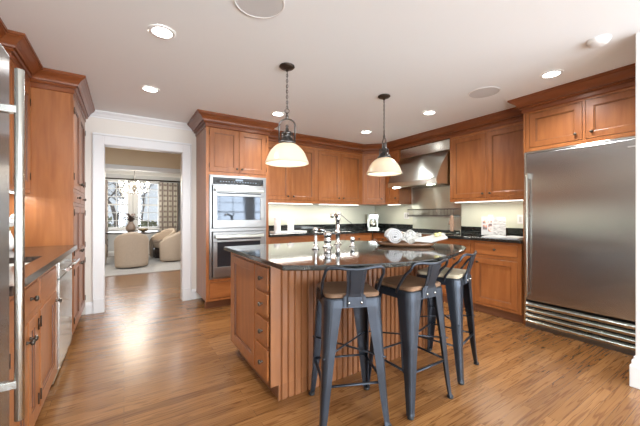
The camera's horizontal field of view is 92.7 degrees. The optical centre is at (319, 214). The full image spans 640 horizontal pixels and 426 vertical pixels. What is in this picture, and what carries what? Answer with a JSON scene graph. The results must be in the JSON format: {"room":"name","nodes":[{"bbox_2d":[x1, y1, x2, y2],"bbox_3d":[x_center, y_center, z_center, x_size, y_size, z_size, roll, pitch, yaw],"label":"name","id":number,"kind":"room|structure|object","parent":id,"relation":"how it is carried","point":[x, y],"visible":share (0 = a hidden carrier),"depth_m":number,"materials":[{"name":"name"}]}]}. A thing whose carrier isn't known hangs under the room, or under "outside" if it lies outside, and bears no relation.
{"room":"kitchen","nodes":[
{"label":"kitchen","id":0,"kind":"room"},
{"bbox_2d":[105,147,180,171],"bbox_3d":[-2.759,-0.030,6.144,8.000,2.440,0.120,0,0,-33],"label":"wall","id":1,"kind":"structure","parent":0,"point":[117,156],"depth_m":5.70,"materials":[{"name":"beige paint"}]},
{"bbox_2d":[105,164,180,173],"bbox_3d":[-3.127,0.147,5.883,3.900,2.085,0.160,0,0,-33],"label":"trim","id":2,"kind":"structure","parent":1,"relation":"attached to","point":[107,166],"depth_m":5.70,"materials":[{"name":"white paint"}]},
{"bbox_2d":[105,173,180,251],"bbox_3d":[-4.873,-0.030,9.433,8.000,2.440,0.140,0,0,-33],"label":"wall","id":3,"kind":"structure","parent":0,"point":[111,237],"depth_m":9.18,"materials":[{"name":"grey paint"}]},
{"bbox_2d":[105,177,132,230],"bbox_3d":[-5.838,-0.302,8.742,0.830,1.515,0.160,0,0,-33],"label":"window","id":4,"kind":"structure","parent":3,"relation":"in","point":[129,204],"depth_m":8.83,"materials":[{"name":"white paint"}]},
{"bbox_2d":[107,251,149,256],"bbox_3d":[-5.369,1.120,9.021,6.480,0.140,0.016,0,0,-33],"label":"baseboard","id":5,"kind":"structure","parent":3,"relation":"attached to","point":[111,253],"depth_m":8.66,"materials":[{"name":"white paint"}]},
{"bbox_2d":[105,170,180,177],"bbox_3d":[-5.351,-1.203,8.993,6.480,0.094,0.083,0,0,-33],"label":"trim","id":6,"kind":"structure","parent":3,"relation":"attached to","point":[106,171],"depth_m":9.05,"materials":[{"name":"white paint"}]},
{"bbox_2d":[105,177,180,182],"bbox_3d":[-5.381,-1.015,8.901,2.580,0.070,0.165,0,0,-33],"label":"curtain rod","id":7,"kind":"object","parent":3,"relation":"attached to","point":[105,177],"visible":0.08,"depth_m":8.95,"materials":[{"name":"brown metal"}]},
{"bbox_2d":[105,180,107,255],"bbox_3d":[-6.109,0.100,8.373,0.474,2.140,0.076,0,0,-33],"label":"curtain","id":8,"kind":"object","parent":7,"relation":"hanging from","point":[106,181],"visible":0.12,"depth_m":8.46,"materials":[{"name":"beige fabric"}]},
{"bbox_2d":[159,182,177,232],"bbox_3d":[-4.616,0.100,9.333,0.524,2.140,0.076,0,0,-33],"label":"curtain","id":9,"kind":"object","parent":7,"relation":"hanging from","point":[168,192],"visible":0.66,"depth_m":9.31,"materials":[{"name":"beige fabric"}]},
{"bbox_2d":[133,178,162,229],"bbox_3d":[-5.165,-0.302,9.174,0.810,1.515,0.160,0,0,-33],"label":"window","id":10,"kind":"structure","parent":3,"relation":"in","point":[135,197],"depth_m":9.15,"materials":[{"name":"white paint"}]},
{"bbox_2d":[81,117,372,314],"bbox_3d":[-1.929,-0.030,4.270,7.370,2.440,0.130,0,0,-33],"label":"wall","id":11,"kind":"structure","parent":0,"point":[92,124],"depth_m":3.81,"materials":[{"name":"beige paint"}]},
{"bbox_2d":[85,302,92,314],"bbox_3d":[-2.760,1.120,3.649,0.072,0.140,0.016,0,0,-33],"label":"baseboard","id":12,"kind":"structure","parent":11,"relation":"attached to","point":[89,305],"depth_m":3.64,"materials":[{"name":"white paint"}]},
{"bbox_2d":[89,110,191,130],"bbox_3d":[-2.256,-1.211,3.945,1.240,0.078,0.064,0,0,-33],"label":"trim","id":13,"kind":"structure","parent":11,"relation":"attached to","point":[97,113],"depth_m":3.90,"materials":[{"name":"white paint"}]},
{"bbox_2d":[92,132,191,313],"bbox_3d":[-2.297,0.102,4.012,1.113,2.175,0.166,0,0,-33],"label":"trim","id":14,"kind":"structure","parent":11,"relation":"attached to","point":[100,141],"depth_m":3.74,"materials":[{"name":"white paint"}]},
{"bbox_2d":[191,289,195,299],"bbox_3d":[-1.776,1.120,4.281,0.069,0.140,0.016,0,0,-33],"label":"baseboard","id":15,"kind":"structure","parent":11,"relation":"attached to","point":[193,291],"depth_m":4.27,"materials":[{"name":"white paint"}]},
{"bbox_2d":[268,141,316,203],"bbox_3d":[-0.539,-0.713,4.862,0.970,1.066,0.356,0,0,-33],"label":"upper cabinet","id":16,"kind":"object","parent":11,"relation":"attached to","point":[285,184],"visible":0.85,"depth_m":4.79,"materials":[{"name":"brown wood"}]},
{"bbox_2d":[268,203,307,203],"bbox_3d":[-0.493,-0.172,4.780,0.860,0.012,0.040,0,0,-33],"label":"light","id":17,"kind":"object","parent":16,"relation":"attached to","point":[268,203],"visible":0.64,"depth_m":4.76,"materials":[{"name":"white plastic"}]},
{"bbox_2d":[317,148,361,204],"bbox_3d":[0.281,-0.713,5.390,0.976,1.066,0.356,0,0,-33],"label":"upper cabinet","id":18,"kind":"object","parent":11,"relation":"attached to","point":[339,173],"visible":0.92,"depth_m":5.25,"materials":[{"name":"brown wood"}]},
{"bbox_2d":[319,204,351,204],"bbox_3d":[0.340,-0.172,5.316,0.840,0.012,0.040,0,0,-33],"label":"light","id":19,"kind":"object","parent":18,"relation":"attached to","point":[319,204],"visible":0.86,"depth_m":5.25,"materials":[{"name":"white plastic"}]},
{"bbox_2d":[268,107,522,153],"bbox_3d":[0.802,-1.173,4.052,2.130,0.155,2.530,0,0,-33],"label":"crown molding","id":20,"kind":"structure","parent":18,"relation":"attached to","point":[512,115],"depth_m":4.62,"materials":[{"name":"brown wood"}]},
{"bbox_2d":[268,204,412,224],"bbox_3d":[0.288,-0.003,5.045,2.560,0.355,0.964,0,0,-33],"label":"wall","id":21,"kind":"structure","parent":11,"relation":"attached to","point":[303,214],"depth_m":5.50,"materials":[{"name":"beige paint"}]},
{"bbox_2d":[407,216,459,216],"bbox_3d":[1.795,0.029,4.897,0.160,0.019,0.865,0,0,-33],"label":"shelf","id":22,"kind":"object","parent":21,"relation":"attached to","point":[407,216],"depth_m":4.80,"materials":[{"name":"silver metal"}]},
{"bbox_2d":[362,153,387,205],"bbox_3d":[1.012,-0.713,5.717,0.605,1.066,0.605,0,0,-33],"label":"upper cabinet","id":23,"kind":"object","parent":11,"relation":"attached to","point":[373,187],"visible":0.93,"depth_m":5.51,"materials":[{"name":"brown wood"}]},
{"bbox_2d":[0,0,639,174],"bbox_3d":[-0.237,-1.310,4.068,10.000,0.120,14.300,0,0,-33],"label":"ceiling","id":24,"kind":"structure","parent":0,"point":[426,55],"depth_m":2.40,"materials":[{"name":"white paint"}]},
{"bbox_2d":[118,171,149,194],"bbox_3d":[-4.626,-0.875,7.606,0.649,0.751,0.651,0,0,23],"label":"chandelier","id":25,"kind":"object","parent":24,"relation":"hanging from","point":[133,184],"visible":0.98,"depth_m":7.59,"materials":[{"name":"white glass"}]},
{"bbox_2d":[140,85,159,92],"bbox_3d":[-1.691,-1.246,3.038,0.172,0.005,0.172,0,0,-33],"label":"recessed light","id":26,"kind":"object","parent":24,"relation":"in","point":[151,89],"visible":1,"depth_m":3.04,"materials":[{"name":"white"}]},
{"bbox_2d":[143,87,156,91],"bbox_3d":[-1.691,-1.248,3.038,0.124,0.003,0.124,0,0,-33],"label":"diffuser","id":27,"kind":"object","parent":26,"relation":"attached to","point":[148,89],"depth_m":3.04,"materials":[{"name":"white"}]},
{"bbox_2d":[148,24,175,39],"bbox_3d":[-1.080,-1.246,2.087,0.172,0.005,0.172,0,0,-33],"label":"recessed light","id":28,"kind":"object","parent":24,"relation":"in","point":[160,31],"visible":1,"depth_m":2.08,"materials":[{"name":"white plastic"}]},
{"bbox_2d":[152,27,171,37],"bbox_3d":[-1.080,-1.248,2.087,0.124,0.003,0.124,0,0,-33],"label":"diffuser","id":29,"kind":"object","parent":28,"relation":"attached to","point":[160,32],"depth_m":2.09,"materials":[{"name":"white"}]},
{"bbox_2d":[234,0,284,18],"bbox_3d":[-0.355,-1.246,1.792,0.300,0.005,0.300,0,0,-33],"label":"ceiling speaker","id":30,"kind":"object","parent":24,"relation":"attached to","point":[262,9],"visible":1,"depth_m":1.83,"materials":[{"name":"white plastic"}]},
{"bbox_2d":[271,112,284,115],"bbox_3d":[-0.521,-1.246,3.790,0.172,0.005,0.172,0,0,-33],"label":"recessed light","id":31,"kind":"object","parent":24,"relation":"in","point":[272,113],"visible":1,"depth_m":3.77,"materials":[{"name":"white"}]},
{"bbox_2d":[265,62,308,166],"bbox_3d":[-0.277,-0.837,2.568,0.364,0.826,0.364,0,0,-3],"label":"pendant lamp","id":32,"kind":"object","parent":24,"relation":"hanging from","point":[286,153],"visible":1,"depth_m":2.51,"materials":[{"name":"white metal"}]},
{"bbox_2d":[279,124,294,143],"bbox_3d":[-0.277,-0.675,2.568,0.140,0.170,0.140,0,0,-3],"label":"socket","id":33,"kind":"object","parent":32,"relation":"attached to","point":[286,136],"depth_m":2.54,"materials":[{"name":"grey metal"}]},
{"bbox_2d":[367,94,401,175],"bbox_3d":[0.676,-0.837,3.216,0.364,0.826,0.364,0,0,-5],"label":"pendant lamp","id":34,"kind":"object","parent":24,"relation":"hanging from","point":[384,165],"visible":1,"depth_m":3.15,"materials":[{"name":"white glass"}]},
{"bbox_2d":[377,143,390,157],"bbox_3d":[0.676,-0.675,3.216,0.140,0.170,0.140,0,0,-5],"label":"socket","id":35,"kind":"object","parent":34,"relation":"attached to","point":[383,154],"depth_m":3.18,"materials":[{"name":"grey metal"}]},
{"bbox_2d":[422,110,436,114],"bbox_3d":[1.342,-1.246,3.739,0.172,0.005,0.172,0,0,-33],"label":"recessed light","id":36,"kind":"object","parent":24,"relation":"in","point":[429,112],"visible":1,"depth_m":3.73,"materials":[{"name":"white"}]},
{"bbox_2d":[468,86,500,97],"bbox_3d":[1.678,-1.246,3.123,0.300,0.005,0.300,0,0,-33],"label":"ceiling speaker","id":37,"kind":"object","parent":24,"relation":"attached to","point":[483,92],"visible":1,"depth_m":3.11,"materials":[{"name":"white plastic"}]},
{"bbox_2d":[540,70,563,78],"bbox_3d":[2.059,-1.246,2.714,0.172,0.005,0.172,0,0,-33],"label":"recessed light","id":38,"kind":"object","parent":24,"relation":"in","point":[554,73],"visible":1,"depth_m":2.71,"materials":[{"name":"white"}]},
{"bbox_2d":[543,71,559,77],"bbox_3d":[2.059,-1.248,2.714,0.124,0.003,0.124,0,0,-33],"label":"diffuser","id":39,"kind":"object","parent":38,"relation":"attached to","point":[550,74],"depth_m":2.71,"materials":[{"name":"white"}]},
{"bbox_2d":[586,34,611,47],"bbox_3d":[1.995,-1.230,2.186,0.136,0.039,0.136,0,0,-33],"label":"ceiling spotlight","id":40,"kind":"object","parent":24,"relation":"attached to","point":[601,40],"visible":1,"depth_m":2.16,"materials":[{"name":"white plastic"}]},
{"bbox_2d":[34,254,639,425],"bbox_3d":[-0.183,1.240,3.984,10.000,0.100,14.100,0,0,-33],"label":"floor","id":41,"kind":"structure","parent":0,"point":[154,357],"depth_m":2.21,"materials":[{"name":"brown wood"}]},
{"bbox_2d":[0,44,24,425],"bbox_3d":[-1.184,0.290,0.666,0.698,1.800,0.840,0,0,-33],"label":"refrigerator","id":42,"kind":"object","parent":41,"relation":"on","point":[18,109],"depth_m":1.05,"materials":[{"name":"silver metal"}]},
{"bbox_2d":[9,277,39,425],"bbox_3d":[-1.609,0.753,1.260,0.636,0.874,0.580,0,0,-33],"label":"base cabinet","id":43,"kind":"object","parent":41,"relation":"on","point":[32,320],"visible":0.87,"depth_m":1.49,"materials":[{"name":"brown wood"}]},
{"bbox_2d":[9,245,76,295],"bbox_3d":[-1.972,0.295,1.810,0.640,0.038,1.918,0,0,-33],"label":"countertop","id":44,"kind":"structure","parent":43,"relation":"on","point":[41,259],"depth_m":1.96,"materials":[{"name":"brown stone"}]},
{"bbox_2d":[9,214,13,249],"bbox_3d":[-2.408,0.135,2.349,0.112,0.281,0.144,0,0,-33],"label":"flower vase","id":45,"kind":"object","parent":44,"relation":"on","point":[11,221],"visible":0.34,"depth_m":2.35,"materials":[{"name":"white ceramic"}]},
{"bbox_2d":[39,264,61,412],"bbox_3d":[-1.912,0.753,1.731,0.636,0.874,0.536,0,0,-33],"label":"base cabinet","id":46,"kind":"object","parent":41,"relation":"on","point":[48,300],"visible":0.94,"depth_m":1.87,"materials":[{"name":"brown wood"}]},
{"bbox_2d":[9,67,94,333],"bbox_3d":[-2.704,-0.030,3.023,0.700,2.440,1.110,0,0,-33],"label":"pantry cabinet","id":47,"kind":"object","parent":41,"relation":"on","point":[61,101],"visible":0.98,"depth_m":2.72,"materials":[{"name":"brown wood"}]},
{"bbox_2d":[51,253,79,386],"bbox_3d":[-2.206,0.757,2.238,0.648,0.865,0.620,0,0,-33],"label":"dishwasher","id":48,"kind":"object","parent":41,"relation":"on","point":[64,267],"visible":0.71,"depth_m":2.27,"materials":[{"name":"silver metal"}]},
{"bbox_2d":[105,255,180,276],"bbox_3d":[-4.387,1.184,7.475,5.100,0.012,3.080,0,0,-33],"label":"area rug","id":49,"kind":"object","parent":41,"relation":"on","point":[154,264],"visible":0.09,"depth_m":6.65,"materials":[{"name":"beige carpet"}]},
{"bbox_2d":[105,244,106,264],"bbox_3d":[-5.268,0.777,6.965,0.669,0.800,0.575,0,0,42],"label":"barrel chair","id":50,"kind":"object","parent":49,"relation":"on","point":[105,244],"visible":0.02,"depth_m":6.99,"materials":[{"name":"beige fabric"}]},
{"bbox_2d":[114,232,148,267],"bbox_3d":[-4.216,0.777,6.839,0.669,0.800,0.575,0,0,-33],"label":"barrel chair","id":51,"kind":"object","parent":49,"relation":"on","point":[131,249],"visible":1,"depth_m":6.61,"materials":[{"name":"fabric"}]},
{"bbox_2d":[105,230,160,233],"bbox_3d":[-4.708,0.803,7.696,1.240,0.748,1.240,0,0,-33],"label":"dining table","id":52,"kind":"object","parent":49,"relation":"on","point":[138,231],"visible":0.3,"depth_m":7.50,"materials":[{"name":"white wood"}]},
{"bbox_2d":[122,213,142,231],"bbox_3d":[-4.597,0.202,7.484,0.459,0.455,0.476,0,0,26],"label":"vase","id":53,"kind":"object","parent":52,"relation":"on","point":[130,227],"visible":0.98,"depth_m":7.41,"materials":[{"name":"beige ceramic"}]},
{"bbox_2d":[149,228,175,257],"bbox_3d":[-4.314,0.777,8.454,0.669,0.800,0.575,0,0,27],"label":"barrel chair","id":54,"kind":"object","parent":49,"relation":"on","point":[155,240],"visible":0.54,"depth_m":8.33,"materials":[{"name":"beige fabric"}]},
{"bbox_2d":[153,240,160,247],"bbox_3d":[-4.335,0.797,8.411,0.480,0.200,0.480,0,0,27],"label":"seat cushion","id":55,"kind":"object","parent":54,"relation":"on","point":[156,243],"depth_m":8.19,"materials":[{"name":"fabric"}]},
{"bbox_2d":[159,231,180,261],"bbox_3d":[-3.757,0.777,7.818,0.575,0.800,0.669,0,0,-18],"label":"barrel chair","id":56,"kind":"object","parent":49,"relation":"on","point":[170,247],"visible":0.81,"depth_m":7.51,"materials":[{"name":"beige fabric"}]},
{"bbox_2d":[187,109,280,308],"bbox_3d":[-1.196,-0.030,4.215,1.081,2.440,0.735,0,0,-33],"label":"tall cabinet","id":57,"kind":"object","parent":41,"relation":"on","point":[226,144],"visible":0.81,"depth_m":3.96,"materials":[{"name":"brown wood"}]},
{"bbox_2d":[209,174,265,279],"bbox_3d":[-1.194,0.157,4.212,0.753,1.314,0.642,0,0,-33],"label":"double oven","id":58,"kind":"object","parent":57,"relation":"in","point":[237,204],"visible":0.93,"depth_m":3.94,"materials":[{"name":"silver metal"}]},
{"bbox_2d":[268,236,308,243],"bbox_3d":[-0.593,0.753,4.649,0.649,0.874,0.636,0,0,-33],"label":"base cabinet","id":59,"kind":"object","parent":41,"relation":"on","point":[289,239],"visible":0.2,"depth_m":4.40,"materials":[{"name":"brown wood"}]},
{"bbox_2d":[309,234,342,241],"bbox_3d":[-0.046,0.753,5.001,0.649,0.874,0.636,0,0,-33],"label":"base cabinet","id":60,"kind":"object","parent":41,"relation":"on","point":[311,237],"visible":0.09,"depth_m":4.71,"materials":[{"name":"brown wood"}]},
{"bbox_2d":[231,253,434,400],"bbox_3d":[0.131,0.749,2.710,1.684,0.883,0.866,0,0,-33],"label":"kitchen island","id":61,"kind":"object","parent":41,"relation":"on","point":[273,309],"visible":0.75,"depth_m":2.08,"materials":[{"name":"brown wood"}]},
{"bbox_2d":[224,240,465,270],"bbox_3d":[0.340,0.291,2.518,1.855,0.030,1.440,0,0,-33],"label":"island countertop","id":62,"kind":"structure","parent":61,"relation":"on","point":[300,256],"depth_m":2.10,"materials":[{"name":"stone"}]},
{"bbox_2d":[312,227,318,248],"bbox_3d":[-0.035,0.188,2.438,0.060,0.175,0.060,0,0,-33],"label":"soap dispenser","id":63,"kind":"object","parent":62,"relation":"on","point":[315,229],"visible":0.99,"depth_m":2.42,"materials":[{"name":"silver metal"}]},
{"bbox_2d":[319,229,332,247],"bbox_3d":[0.042,0.197,2.559,0.138,0.158,0.084,0,0,-33],"label":"tap","id":64,"kind":"object","parent":62,"relation":"on","point":[327,234],"visible":1,"depth_m":2.54,"materials":[{"name":"silver metal"}]},
{"bbox_2d":[330,212,340,244],"bbox_3d":[0.148,0.127,2.774,0.070,0.298,0.190,0,0,20],"label":"faucet","id":65,"kind":"object","parent":62,"relation":"on","point":[337,218],"visible":1,"depth_m":2.80,"materials":[{"name":"silver metal"}]},
{"bbox_2d":[349,237,355,245],"bbox_3d":[0.283,0.235,2.667,0.058,0.081,0.058,0,0,-33],"label":"side spray","id":66,"kind":"object","parent":62,"relation":"on","point":[352,239],"visible":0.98,"depth_m":2.65,"materials":[{"name":"silver metal"}]},
{"bbox_2d":[374,239,437,246],"bbox_3d":[0.756,0.247,2.708,0.553,0.057,0.280,0,0,11],"label":"serving tray","id":67,"kind":"object","parent":62,"relation":"on","point":[383,243],"visible":0.87,"depth_m":2.61,"materials":[{"name":"brown wood"}]},
{"bbox_2d":[384,228,401,242],"bbox_3d":[0.668,0.193,2.792,0.138,0.131,0.140,0,0,3],"label":"rolled towel","id":68,"kind":"object","parent":67,"relation":"on","point":[393,235],"visible":0.99,"depth_m":2.72,"materials":[{"name":"grey fabric"}]},
{"bbox_2d":[399,230,421,243],"bbox_3d":[0.806,0.198,2.742,0.204,0.122,0.113,0,0,11],"label":"patterned napkin","id":69,"kind":"object","parent":67,"relation":"on","point":[408,236],"visible":0.8,"depth_m":2.73,"materials":[{"name":"white fabric"}]},
{"bbox_2d":[414,232,447,242],"bbox_3d":[0.963,0.197,2.675,0.262,0.082,0.181,0,0,11],"label":"magazine","id":70,"kind":"object","parent":67,"relation":"on","point":[439,236],"visible":0.99,"depth_m":2.65,"materials":[{"name":"grey paper"}]},
{"bbox_2d":[309,265,391,425],"bbox_3d":[0.165,0.735,1.853,0.418,0.910,0.439,0,0,-10],"label":"bar stool","id":71,"kind":"object","parent":41,"relation":"on","point":[355,293],"visible":1,"depth_m":1.71,"materials":[{"name":"grey metal"}]},
{"bbox_2d":[343,233,371,240],"bbox_3d":[0.490,0.753,5.346,0.624,0.874,0.636,0,0,-33],"label":"base cabinet","id":72,"kind":"object","parent":41,"relation":"on","point":[358,236],"visible":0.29,"depth_m":5.13,"materials":[{"name":"brown wood"}]},
{"bbox_2d":[268,228,386,236],"bbox_3d":[0.291,0.295,5.041,2.556,0.038,0.968,0,0,-33],"label":"countertop","id":73,"kind":"structure","parent":72,"relation":"on","point":[343,231],"depth_m":4.94,"materials":[{"name":"stone"}]},
{"bbox_2d":[270,230,306,232],"bbox_3d":[-0.495,0.267,4.793,0.550,0.016,0.200,0,0,-33],"label":"tray","id":74,"kind":"object","parent":73,"relation":"on","point":[294,230],"visible":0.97,"depth_m":4.73,"materials":[{"name":"white plastic"}]},
{"bbox_2d":[274,216,280,231],"bbox_3d":[-0.655,0.144,4.691,0.106,0.236,0.106,0,0,-33],"label":"canister","id":75,"kind":"object","parent":74,"relation":"on","point":[277,221],"visible":1,"depth_m":4.64,"materials":[{"name":"white ceramic"}]},
{"bbox_2d":[287,216,293,230],"bbox_3d":[-0.461,0.144,4.815,0.106,0.236,0.106,0,0,-33],"label":"canister","id":76,"kind":"object","parent":74,"relation":"on","point":[290,220],"visible":0.91,"depth_m":4.77,"materials":[{"name":"white ceramic"}]},
{"bbox_2d":[268,223,412,231],"bbox_3d":[0.289,0.225,5.044,2.556,0.100,0.962,0,0,-33],"label":"upstand","id":77,"kind":"object","parent":73,"relation":"on","point":[362,225],"visible":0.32,"depth_m":5.50,"materials":[{"name":"stone"}]},
{"bbox_2d":[367,214,378,228],"bbox_3d":[1.008,0.136,5.804,0.200,0.280,0.220,0,0,2],"label":"picture frame","id":78,"kind":"object","parent":73,"relation":"on","point":[372,219],"visible":0.99,"depth_m":5.71,"materials":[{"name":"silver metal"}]},
{"bbox_2d":[386,228,459,240],"bbox_3d":[1.567,0.363,4.752,0.696,0.250,0.892,0,0,-33],"label":"rangetop","id":79,"kind":"object","parent":73,"relation":"on","point":[424,232],"visible":0.3,"depth_m":4.58,"materials":[{"name":"silver metal"}]},
{"bbox_2d":[449,215,453,231],"bbox_3d":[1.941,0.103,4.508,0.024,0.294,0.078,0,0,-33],"label":"pepper mill","id":80,"kind":"object","parent":79,"relation":"on","point":[451,221],"visible":1,"depth_m":4.49,"materials":[{"name":"brown wood"}]},
{"bbox_2d":[373,233,385,240],"bbox_3d":[1.244,0.753,5.282,0.636,0.874,0.338,0,0,-33],"label":"base cabinet","id":81,"kind":"object","parent":41,"relation":"on","point":[378,236],"visible":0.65,"depth_m":5.14,"materials":[{"name":"brown wood"}]},
{"bbox_2d":[366,258,452,420],"bbox_3d":[0.591,0.735,2.031,0.418,0.910,0.439,0,0,-33],"label":"bar stool","id":82,"kind":"object","parent":41,"relation":"on","point":[409,291],"visible":0.92,"depth_m":1.86,"materials":[{"name":"grey metal"}]},
{"bbox_2d":[416,250,478,384],"bbox_3d":[0.985,0.735,2.404,0.439,0.910,0.418,0,0,42],"label":"bar stool","id":83,"kind":"object","parent":41,"relation":"on","point":[457,282],"visible":0.82,"depth_m":2.25,"materials":[{"name":"grey metal"}]},
{"bbox_2d":[436,238,475,309],"bbox_3d":[1.974,0.753,4.146,0.636,0.874,0.558,0,0,-33],"label":"base cabinet","id":84,"kind":"object","parent":41,"relation":"on","point":[468,244],"visible":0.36,"depth_m":3.92,"materials":[{"name":"brown wood"}]},
{"bbox_2d":[473,240,522,322],"bbox_3d":[2.272,0.753,3.682,0.636,0.874,0.541,0,0,-33],"label":"base cabinet","id":85,"kind":"object","parent":41,"relation":"on","point":[497,266],"visible":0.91,"depth_m":3.51,"materials":[{"name":"brown wood"}]},
{"bbox_2d":[445,233,522,243],"bbox_3d":[2.134,0.295,3.924,0.663,0.038,1.098,0,0,-33],"label":"countertop","id":86,"kind":"structure","parent":85,"relation":"on","point":[466,236],"depth_m":3.73,"materials":[{"name":"stone"}]},
{"bbox_2d":[461,226,522,235],"bbox_3d":[2.406,0.225,4.095,0.020,0.100,1.091,0,0,-33],"label":"upstand","id":87,"kind":"object","parent":86,"relation":"on","point":[464,229],"visible":0.36,"depth_m":4.30,"materials":[{"name":"stone"}]},
{"bbox_2d":[481,217,505,235],"bbox_3d":[2.212,0.152,3.891,0.271,0.248,0.091,0,0,29],"label":"cookbook","id":88,"kind":"object","parent":86,"relation":"on","point":[489,225],"visible":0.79,"depth_m":3.90,"materials":[{"name":"grey paper"}]},
{"bbox_2d":[483,220,491,231],"bbox_3d":[2.156,0.142,3.929,0.102,0.155,0.034,0,0,29],"label":"picture","id":89,"kind":"object","parent":88,"relation":"attached to","point":[487,224],"depth_m":3.93},
{"bbox_2d":[482,235,522,238],"bbox_3d":[2.163,0.265,3.607,0.250,0.021,0.390,0,0,-43],"label":"open book","id":90,"kind":"object","parent":86,"relation":"on","point":[487,236],"visible":0.96,"depth_m":3.55,"materials":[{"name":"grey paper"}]},
{"bbox_2d":[523,113,526,323],"bbox_3d":[2.467,-0.028,3.470,0.593,2.436,0.022,0,0,-33],"label":"end panel","id":91,"kind":"object","parent":41,"relation":"on","point":[524,115],"visible":0.14,"depth_m":3.32,"materials":[{"name":"brown wood"}]},
{"bbox_2d":[524,136,635,355],"bbox_3d":[2.666,0.265,3.034,0.695,1.850,0.910,0,0,-33],"label":"refrigerator","id":92,"kind":"object","parent":41,"relation":"on","point":[580,199],"visible":1,"depth_m":2.83,"materials":[{"name":"silver metal"}]},
{"bbox_2d":[507,63,635,151],"bbox_3d":[2.651,-0.963,3.081,0.699,0.575,1.096,0,0,-33],"label":"upper cabinet","id":93,"kind":"object","parent":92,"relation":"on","point":[601,106],"visible":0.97,"depth_m":2.88,"materials":[{"name":"brown wood"}]},
{"bbox_2d":[412,189,522,232],"bbox_3d":[2.228,-0.030,4.498,0.128,2.440,3.982,0,0,-33],"label":"wall","id":94,"kind":"structure","parent":0,"point":[472,212],"depth_m":4.20,"materials":[{"name":"beige paint"}]},
{"bbox_2d":[385,150,411,204],"bbox_3d":[1.372,-0.713,5.393,0.350,1.066,0.325,0,0,-33],"label":"upper cabinet","id":95,"kind":"object","parent":94,"relation":"attached to","point":[392,196],"visible":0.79,"depth_m":5.29,"materials":[{"name":"brown wood"}]},
{"bbox_2d":[388,138,449,189],"bbox_3d":[1.617,-0.783,4.786,0.595,0.723,0.925,0,0,-33],"label":"range hood","id":96,"kind":"object","parent":94,"relation":"attached to","point":[427,165],"visible":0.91,"depth_m":4.60,"materials":[{"name":"silver metal"}]},
{"bbox_2d":[407,186,460,229],"bbox_3d":[1.799,-0.101,4.900,0.172,0.672,0.905,0,0,-33],"label":"backsplash","id":97,"kind":"structure","parent":94,"relation":"attached to","point":[433,208],"depth_m":4.93,"materials":[{"name":"grey metal"}]},
{"bbox_2d":[450,121,522,201],"bbox_3d":[2.270,-0.713,3.996,0.350,1.066,1.071,0,0,-33],"label":"upper cabinet","id":98,"kind":"object","parent":94,"relation":"attached to","point":[486,165],"visible":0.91,"depth_m":3.91,"materials":[{"name":"brown wood"}]},
{"bbox_2d":[455,199,522,202],"bbox_3d":[2.194,-0.172,3.954,0.040,0.012,0.960,0,0,-33],"label":"light","id":99,"kind":"object","parent":98,"relation":"attached to","point":[520,199],"visible":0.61,"depth_m":3.91,"materials":[{"name":"white plastic"}]},
{"bbox_2d":[517,215,522,223],"bbox_3d":[2.558,0.060,3.855,0.009,0.114,0.118,0,0,-33],"label":"wall outlet","id":100,"kind":"object","parent":94,"relation":"attached to","point":[519,217],"visible":0.66,"depth_m":3.88,"materials":[{"name":"white plastic"}]},
{"bbox_3d":[3.758,-0.030,3.032,3.600,2.440,0.138,0,0,-33],"label":"wall","id":101,"kind":"structure","parent":0,"visible":0},
{"bbox_2d":[629,43,639,388],"bbox_3d":[2.239,-0.030,2.033,0.075,2.440,0.240,0,0,-33],"label":"trim","id":102,"kind":"structure","parent":101,"relation":"attached to","point":[634,367],"depth_m":2.09,"materials":[{"name":"white paint"}]},
{"bbox_2d":[636,32,639,43],"bbox_3d":[2.453,-1.211,2.166,0.532,0.078,0.192,0,0,-33],"label":"trim","id":103,"kind":"structure","parent":101,"relation":"attached to","point":[638,33],"depth_m":2.09,"materials":[{"name":"white paint"}]},
{"bbox_3d":[-1.262,-0.030,0.003,0.120,2.440,7.770,0,0,-33],"label":"wall","id":104,"kind":"structure","parent":0,"visible":0},
{"bbox_2d":[9,58,30,193],"bbox_3d":[-2.450,-0.713,2.301,0.356,1.066,0.570,0,0,-33],"label":"upper cabinet","id":105,"kind":"object","parent":104,"relation":"attached to","point":[12,66],"visible":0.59,"depth_m":2.50,"materials":[{"name":"brown wood"}]},
{"label":"outside","id":106,"kind":"structure","parent":0,"visible":0},
{"bbox_3d":[-16.397,1.640,25.516,32.000,0.099,39.340,0,0,-33],"label":"lawn","id":107,"kind":"structure","parent":106,"visible":0},
{"bbox_2d":[108,182,126,226],"bbox_3d":[-9.713,-0.861,13.735,2.527,4.924,2.918,0,0,-43],"label":"bare tree","id":108,"kind":"object","parent":107,"relation":"on","point":[123,185],"visible":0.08,"depth_m":13.71,"materials":[{"name":"grey plant"}]},
{"bbox_2d":[108,183,154,219],"bbox_3d":[-17.953,-1.970,28.135,5.530,7.133,3.912,0,0,-33],"label":"bare tree","id":109,"kind":"object","parent":107,"relation":"on","point":[141,214],"visible":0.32,"depth_m":28.55,"materials":[{"name":"grey plant"}]},
{"bbox_2d":[138,221,157,226],"bbox_3d":[-7.210,0.900,12.575,1.621,1.380,1.614,0,0,-33],"label":"shrub","id":110,"kind":"object","parent":107,"relation":"on","point":[140,223],"visible":0.16,"depth_m":12.44,"materials":[{"name":"green plant"}]},
{"bbox_3d":[-2.080,-0.713,1.647,0.270,1.066,0.920,0,0,-33],"label":"upper cabinet","id":111,"kind":"object","parent":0,"visible":0},
{"bbox_2d":[0,18,42,81],"bbox_3d":[-2.046,-1.173,1.948,0.185,0.155,1.390,0,0,-33],"label":"crown molding","id":112,"kind":"structure","parent":111,"relation":"attached to","point":[17,45],"depth_m":2.19,"materials":[{"name":"brown wood"}]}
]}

